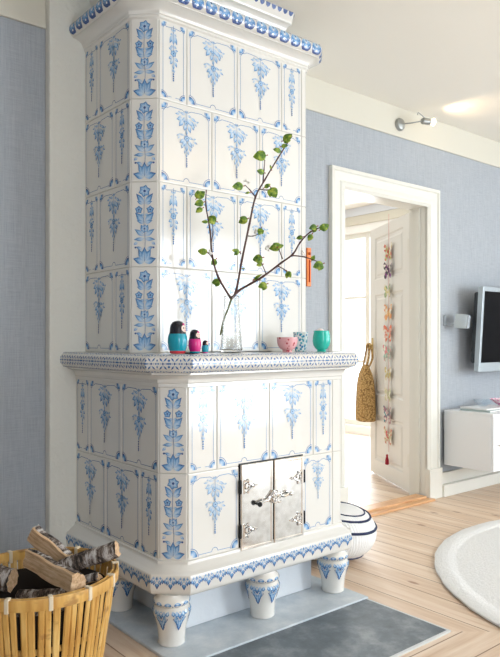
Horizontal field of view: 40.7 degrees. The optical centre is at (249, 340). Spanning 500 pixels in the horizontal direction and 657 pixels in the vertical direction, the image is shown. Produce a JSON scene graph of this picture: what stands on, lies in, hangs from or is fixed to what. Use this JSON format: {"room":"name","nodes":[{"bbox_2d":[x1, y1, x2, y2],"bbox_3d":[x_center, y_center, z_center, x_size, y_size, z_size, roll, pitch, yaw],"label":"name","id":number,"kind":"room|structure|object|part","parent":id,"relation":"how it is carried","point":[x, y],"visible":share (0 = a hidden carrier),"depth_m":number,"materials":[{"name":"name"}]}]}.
{"room":"traditional dwelling","nodes":[
{"label":"traditional dwelling","id":0,"kind":"room"},
{"bbox_2d":[0,16,499,564],"bbox_3d":[-0.069,-0.222,3.689,8.600,2.643,0.130,0,0,-40],"label":"wall","id":1,"kind":"structure","parent":0,"point":[469,189],"depth_m":2.92,"materials":[{"name":"blue paint"}]},
{"bbox_2d":[0,0,45,28],"bbox_3d":[-2.111,-1.446,1.906,3.180,0.195,0.012,0,0,-40],"label":"trim","id":2,"kind":"structure","parent":1,"relation":"attached to","point":[31,12],"depth_m":2.86,"materials":[{"name":"beige paint"}]},
{"bbox_2d":[45,0,100,572],"bbox_3d":[-0.289,-0.222,3.390,1.520,2.643,0.050,0,0,-40],"label":"trim","id":3,"kind":"structure","parent":1,"relation":"attached to","point":[65,198],"depth_m":2.93,"materials":[{"name":"white paint"}]},
{"bbox_2d":[306,248,310,286],"bbox_3d":[0.346,-0.427,3.933,0.032,0.225,0.024,0,0,-40],"label":"thermometer","id":4,"kind":"object","parent":1,"relation":"attached to","point":[308,250],"visible":1,"depth_m":3.93,"materials":[{"name":"orange paint"}]},
{"bbox_2d":[341,486,348,502],"bbox_3d":[0.533,0.995,4.076,0.145,0.210,0.042,0,0,-40],"label":"trim","id":5,"kind":"structure","parent":1,"relation":"attached to","point":[344,490],"depth_m":4.09,"materials":[{"name":"white wood"}]},
{"bbox_2d":[329,165,439,495],"bbox_3d":[0.861,0.025,4.442,1.093,2.150,0.172,0,0,-40],"label":"trim","id":6,"kind":"structure","parent":1,"relation":"attached to","point":[422,203],"depth_m":4.67,"materials":[{"name":"white wood"}]},
{"bbox_2d":[367,213,408,491],"bbox_3d":[1.060,0.086,5.195,0.103,1.997,0.849,0,0,-9],"label":"door","id":7,"kind":"structure","parent":1,"relation":"in","point":[396,231],"depth_m":5.14,"materials":[{"name":"white paint"}]},
{"bbox_2d":[355,343,375,421],"bbox_3d":[0.942,0.338,5.497,0.144,0.634,0.200,0,0,-11],"label":"bag","id":8,"kind":"object","parent":7,"relation":"hanging from","point":[365,409],"visible":1,"depth_m":5.42,"materials":[{"name":"brown wicker"}]},
{"bbox_3d":[0.947,0.127,5.495,0.048,0.212,0.101,0,0,-9],"label":"handle","id":9,"kind":"part","parent":8,"relation":"part of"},
{"bbox_3d":[0.971,0.127,5.499,0.048,0.212,0.100,0,0,-9],"label":"handle","id":10,"kind":"part","parent":8,"relation":"part of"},
{"bbox_2d":[383,242,391,464],"bbox_3d":[1.050,-0.008,5.165,0.032,1.921,0.176,0,0,-3],"label":"garland","id":11,"kind":"object","parent":7,"relation":"hanging from","point":[387,437],"visible":1,"depth_m":5.18,"materials":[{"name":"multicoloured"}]},
{"bbox_2d":[306,75,499,167],"bbox_3d":[1.786,-1.446,5.133,3.900,0.195,0.012,0,0,-40],"label":"trim","id":12,"kind":"structure","parent":1,"relation":"attached to","point":[322,97],"depth_m":4.42,"materials":[{"name":"beige paint"}]},
{"bbox_2d":[395,112,435,130],"bbox_3d":[1.090,-1.438,4.444,0.270,0.107,0.084,0,0,3],"label":"wall spotlight","id":13,"kind":"object","parent":1,"relation":"attached to","point":[399,123],"visible":1,"depth_m":4.43,"materials":[{"name":"grey metal"}]},
{"bbox_3d":[1.201,-1.442,4.451,0.033,0.052,0.052,0,0,-23],"label":"bulb","id":14,"kind":"part","parent":13,"relation":"part of","materials":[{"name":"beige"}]},
{"bbox_2d":[425,467,442,498],"bbox_3d":[1.282,0.995,4.696,0.145,0.210,0.042,0,0,-40],"label":"trim","id":15,"kind":"structure","parent":1,"relation":"attached to","point":[433,477],"depth_m":4.67,"materials":[{"name":"white wood"}]},
{"bbox_2d":[444,314,470,328],"bbox_3d":[1.468,-0.135,4.785,0.174,0.107,0.090,0,0,28],"label":"wall speaker","id":16,"kind":"object","parent":1,"relation":"attached to","point":[461,320],"visible":1,"depth_m":4.73,"materials":[{"name":"grey plastic"}]},
{"bbox_2d":[466,315,470,327],"bbox_3d":[1.538,-0.131,4.747,0.017,0.090,0.080,0,0,28],"label":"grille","id":17,"kind":"object","parent":16,"relation":"attached to","point":[467,316],"depth_m":4.71,"materials":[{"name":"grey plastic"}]},
{"bbox_2d":[442,404,499,471],"bbox_3d":[2.110,0.685,5.134,1.604,0.386,0.424,0,0,-40],"label":"media cabinet","id":18,"kind":"object","parent":1,"relation":"attached to","point":[471,438],"visible":1,"depth_m":4.60,"materials":[{"name":"white wood"}]},
{"bbox_3d":[2.110,0.500,5.134,1.604,0.016,0.380,0,0,-40],"label":"panel","id":19,"kind":"part","parent":18,"relation":"part of","materials":[{"name":"white paint"}]},
{"bbox_2d":[460,408,499,412],"bbox_3d":[1.663,0.486,4.766,0.301,0.012,0.221,0,0,-44],"label":"magazine","id":20,"kind":"object","parent":18,"relation":"on","point":[462,409],"visible":0.57,"depth_m":4.65,"materials":[{"name":"grey paper"}]},
{"bbox_2d":[460,404,499,410],"bbox_3d":[1.665,0.475,4.780,0.281,0.010,0.211,0,0,-38],"label":"magazine","id":21,"kind":"object","parent":20,"relation":"on","point":[477,407],"visible":1,"depth_m":4.72,"materials":[{"name":"white paper"}]},
{"bbox_2d":[490,398,499,405],"bbox_3d":[1.846,0.459,4.905,0.182,0.066,0.182,0,0,-40],"label":"bowl","id":22,"kind":"object","parent":21,"relation":"on","point":[496,400],"visible":0.86,"depth_m":4.88,"materials":[{"name":"pink ceramic"}]},
{"bbox_3d":[1.918,0.693,4.739,0.792,0.366,0.016,0,0,-40],"label":"cabinet door","id":23,"kind":"part","parent":18,"relation":"part of","materials":[{"name":"white paint"}]},
{"bbox_2d":[443,468,499,496],"bbox_3d":[2.322,1.018,5.549,2.545,0.165,0.055,0,0,-40],"label":"baseboard","id":24,"kind":"structure","parent":1,"relation":"attached to","point":[460,480],"depth_m":4.92,"materials":[{"name":"white wood"}]},
{"bbox_2d":[471,286,499,371],"bbox_3d":[2.038,-0.080,5.221,1.160,0.611,0.193,0,0,-40],"label":"television","id":25,"kind":"object","parent":1,"relation":"attached to","point":[485,351],"visible":1,"depth_m":4.85,"materials":[{"name":"silver metal"}]},
{"bbox_2d":[103,433,499,656],"bbox_3d":[-0.227,1.140,3.881,9.000,0.080,10.933,0,0,-40],"label":"floor","id":26,"kind":"structure","parent":0,"point":[398,572],"depth_m":3.34,"materials":[{"name":"brown wood"}]},
{"bbox_2d":[0,546,118,656],"bbox_3d":[-0.647,0.896,2.049,0.486,0.400,0.487,0,0,28],"label":"basket","id":27,"kind":"object","parent":26,"relation":"on","point":[80,631],"visible":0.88,"depth_m":1.88,"materials":[{"name":"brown wood"}]},
{"bbox_2d":[0,565,17,592],"bbox_3d":[-0.783,0.746,2.115,0.094,0.082,0.076,0,0,8],"label":"birch log","id":28,"kind":"object","parent":27,"relation":"in","point":[8,576],"visible":1,"depth_m":2.10,"materials":[{"name":"brown wood"}]},
{"bbox_2d":[8,610,64,616],"bbox_3d":[-0.646,0.842,2.008,0.306,0.083,0.080,0,0,0],"label":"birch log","id":29,"kind":"object","parent":27,"relation":"in","point":[36,613],"visible":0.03,"depth_m":1.99,"materials":[{"name":"brown wood"}]},
{"bbox_2d":[15,588,66,598],"bbox_3d":[-0.646,0.841,2.175,0.207,0.077,0.079,0,0,0],"label":"birch log","id":30,"kind":"object","parent":27,"relation":"in","point":[21,593],"visible":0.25,"depth_m":2.16,"materials":[{"name":"brown wood"}]},
{"bbox_2d":[0,598,85,609],"bbox_3d":[-0.646,0.839,2.090,0.307,0.076,0.081,0,0,0],"label":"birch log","id":31,"kind":"object","parent":27,"relation":"in","point":[63,608],"visible":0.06,"depth_m":2.08,"materials":[{"name":"brown wood"}]},
{"bbox_2d":[27,524,72,561],"bbox_3d":[-0.647,0.669,2.199,0.168,0.126,0.058,0,0,23],"label":"birch log","id":32,"kind":"object","parent":27,"relation":"in","point":[38,538],"visible":0.83,"depth_m":2.18,"materials":[{"name":"brown wood"}]},
{"bbox_2d":[23,548,86,591],"bbox_3d":[-0.586,0.681,2.017,0.272,0.070,0.056,0,0,43],"label":"birch log","id":33,"kind":"object","parent":27,"relation":"in","point":[69,579],"visible":0.98,"depth_m":1.98,"materials":[{"name":"brown wood"}]},
{"bbox_2d":[58,541,120,570],"bbox_3d":[-0.499,0.676,2.083,0.200,0.111,0.054,0,0,3],"label":"birch log","id":34,"kind":"object","parent":27,"relation":"in","point":[107,552],"visible":0.87,"depth_m":2.06,"materials":[{"name":"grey wood"}]},
{"bbox_2d":[84,572,102,583],"bbox_3d":[-0.505,0.719,2.025,0.130,0.057,0.027,0,0,18],"label":"birch log","id":35,"kind":"object","parent":27,"relation":"in","point":[92,577],"visible":0.39,"depth_m":2.00,"materials":[{"name":"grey wood"}]},
{"bbox_2d":[109,575,367,656],"bbox_3d":[-0.150,1.094,2.898,0.965,0.012,0.885,0,0,-40],"label":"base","id":36,"kind":"object","parent":26,"relation":"on","point":[210,638],"visible":0.36,"depth_m":2.59,"materials":[{"name":"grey stone"}]},
{"bbox_2d":[60,0,358,647],"bbox_3d":[-0.129,-0.226,2.952,1.118,2.628,0.836,0,0,-40],"label":"stove","id":37,"kind":"object","parent":36,"relation":"on","point":[215,476],"visible":0.98,"depth_m":2.74,"materials":[{"name":"white tile"}]},
{"bbox_3d":[-0.526,0.997,2.745,0.140,0.183,0.139,0,0,-40],"label":"leg","id":38,"kind":"part","parent":37,"relation":"part of","materials":[{"name":"white ceramic"}]},
{"bbox_3d":[-0.283,0.997,2.434,0.139,0.183,0.140,0,0,-40],"label":"leg","id":39,"kind":"part","parent":37,"relation":"part of","materials":[{"name":"white ceramic"}]},
{"bbox_2d":[168,321,186,353],"bbox_3d":[-0.272,-0.013,2.527,0.074,0.123,0.074,0,0,-40],"label":"doll","id":40,"kind":"object","parent":37,"relation":"on","point":[177,337],"visible":1,"depth_m":2.50,"materials":[{"name":"teal paint"}]},
{"bbox_2d":[188,329,200,352],"bbox_3d":[-0.211,0.004,2.578,0.050,0.091,0.050,0,0,-40],"label":"doll","id":41,"kind":"object","parent":37,"relation":"on","point":[194,343],"visible":1,"depth_m":2.56,"materials":[{"name":"pink paint"}]},
{"bbox_3d":[-0.198,-1.329,3.069,1.076,0.119,0.560,0,0,-40],"label":"tower cornice","id":42,"kind":"part","parent":37,"relation":"part of","materials":[{"name":"white ceramic"}]},
{"bbox_2d":[202,340,208,352],"bbox_3d":[-0.173,0.024,2.609,0.027,0.050,0.027,0,0,-40],"label":"doll","id":43,"kind":"object","parent":37,"relation":"on","point":[205,347],"visible":0.99,"depth_m":2.60,"materials":[{"name":"teal paint"}]},
{"bbox_3d":[-0.159,0.851,2.944,1.005,0.118,0.805,0,0,-40],"label":"plinth moulding","id":44,"kind":"part","parent":37,"relation":"part of","materials":[{"name":"white tile"}]},
{"bbox_2d":[60,351,358,388],"bbox_3d":[-0.150,0.112,2.934,1.061,0.126,0.836,0,0,-40],"label":"mantel shelf","id":45,"kind":"object","parent":37,"relation":"attached to","point":[102,369],"depth_m":2.60,"materials":[{"name":"white tile"}]},
{"bbox_2d":[220,296,242,352],"bbox_3d":[-0.074,-0.064,2.691,0.094,0.226,0.094,0,0,-8],"label":"glass vase","id":46,"kind":"object","parent":37,"relation":"on","point":[231,341],"visible":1,"depth_m":2.66,"materials":[{"name":"clear glass"}]},
{"bbox_2d":[194,190,229,295],"bbox_3d":[-0.145,-0.379,2.670,0.149,0.430,0.040,0,0,-3],"label":"branch","id":47,"kind":"object","parent":46,"relation":"in","point":[199,195],"visible":1,"depth_m":2.66,"materials":[{"name":"brown"}]},
{"bbox_2d":[220,134,291,334],"bbox_3d":[0.027,-0.427,2.700,0.296,0.812,0.044,0,0,-7],"label":"branch","id":48,"kind":"object","parent":46,"relation":"in","point":[260,155],"visible":0.98,"depth_m":2.70,"materials":[{"name":"brown"}]},
{"bbox_2d":[232,223,328,295],"bbox_3d":[0.109,-0.305,2.628,0.402,0.282,0.038,0,0,18],"label":"branch","id":49,"kind":"object","parent":46,"relation":"in","point":[276,246],"visible":0.99,"depth_m":2.62,"materials":[{"name":"brown"}]},
{"bbox_3d":[0.027,0.641,2.629,0.163,0.330,0.011,0,0,-40],"label":"firebox door","id":50,"kind":"part","parent":37,"relation":"part of","materials":[{"name":"silver metal"}]},
{"bbox_3d":[0.050,0.997,2.676,0.140,0.183,0.140,0,0,-40],"label":"leg","id":51,"kind":"part","parent":37,"relation":"part of","materials":[{"name":"white ceramic"}]},
{"bbox_2d":[277,337,297,351],"bbox_3d":[0.157,0.018,2.844,0.088,0.062,0.088,0,0,-40],"label":"bowl","id":52,"kind":"object","parent":37,"relation":"on","point":[287,344],"visible":0.97,"depth_m":2.81,"materials":[{"name":"pink ceramic"}]},
{"bbox_3d":[0.157,0.641,2.737,0.163,0.330,0.011,0,0,-40],"label":"firebox door","id":53,"kind":"part","parent":37,"relation":"part of","materials":[{"name":"silver metal"}]},
{"bbox_2d":[293,332,307,350],"bbox_3d":[0.227,0.006,3.031,0.067,0.086,0.067,0,0,-40],"label":"tumbler","id":54,"kind":"object","parent":37,"relation":"on","point":[302,336],"visible":0.9,"depth_m":3.00,"materials":[{"name":"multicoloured ceramic"}]},
{"bbox_2d":[313,331,329,351],"bbox_3d":[0.316,0.003,2.975,0.079,0.092,0.079,0,0,-40],"label":"cup","id":55,"kind":"object","parent":37,"relation":"on","point":[321,339],"visible":0.98,"depth_m":2.95,"materials":[{"name":"teal ceramic"}]},
{"bbox_3d":[0.362,0.997,2.942,0.139,0.183,0.140,0,0,-40],"label":"leg","id":56,"kind":"part","parent":37,"relation":"part of","materials":[{"name":"white ceramic"}]},
{"bbox_2d":[211,598,450,656],"bbox_3d":[0.260,1.097,2.396,0.956,0.006,0.409,0,0,-40],"label":"hearth slab","id":57,"kind":"object","parent":26,"relation":"on","point":[367,627],"visible":1,"depth_m":2.49,"materials":[{"name":"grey stone"}]},
{"bbox_2d":[314,502,376,559],"bbox_3d":[0.407,0.965,3.451,0.475,0.271,0.478,0,0,-40],"label":"knitted pouf","id":58,"kind":"object","parent":26,"relation":"on","point":[363,527],"visible":0.32,"depth_m":3.30,"materials":[{"name":"white fabric"}]},
{"bbox_2d":[361,494,435,516],"bbox_3d":[0.898,1.086,4.405,0.847,0.028,0.150,0,0,-40],"label":"threshold","id":59,"kind":"object","parent":26,"relation":"on","point":[392,505],"visible":0.55,"depth_m":4.43,"materials":[{"name":"orange wood"}]},
{"bbox_2d":[434,520,499,626],"bbox_3d":[2.091,1.091,3.011,2.447,0.019,2.445,0,0,-40],"label":"round rug","id":60,"kind":"object","parent":26,"relation":"on","point":[467,562],"visible":1,"depth_m":3.23,"materials":[{"name":"white fabric"}]},
{"bbox_2d":[345,218,395,435],"bbox_3d":[1.015,-0.222,8.338,0.200,2.643,5.650,0,0,-40],"label":"wall","id":61,"kind":"structure","parent":0,"point":[349,428],"depth_m":7.85,"materials":[{"name":"white paint"}]},
{"bbox_2d":[345,232,369,426],"bbox_3d":[1.389,-0.130,7.863,0.070,2.260,1.100,0,0,-40],"label":"window","id":62,"kind":"structure","parent":61,"relation":"in","point":[366,235],"depth_m":7.85,"materials":[{"name":"white wood"}]},
{"bbox_2d":[345,204,396,217],"bbox_3d":[0.918,-1.496,8.259,0.050,0.093,5.650,0,0,-40],"label":"trim","id":63,"kind":"structure","parent":61,"relation":"attached to","point":[373,208],"depth_m":7.72,"materials":[{"name":"white paint"}]},
{"bbox_2d":[345,208,408,226],"bbox_3d":[0.926,-1.400,8.265,0.030,0.100,5.650,0,0,-40],"label":"trim","id":64,"kind":"structure","parent":61,"relation":"attached to","point":[394,213],"depth_m":7.64,"materials":[{"name":"beige paint"}]},
{"bbox_2d":[266,0,499,209],"bbox_3d":[-0.270,-1.593,3.932,9.000,0.100,10.800,0,0,-40],"label":"ceiling","id":65,"kind":"structure","parent":0,"point":[439,60],"depth_m":3.60,"materials":[{"name":"white paint"}]}
]}

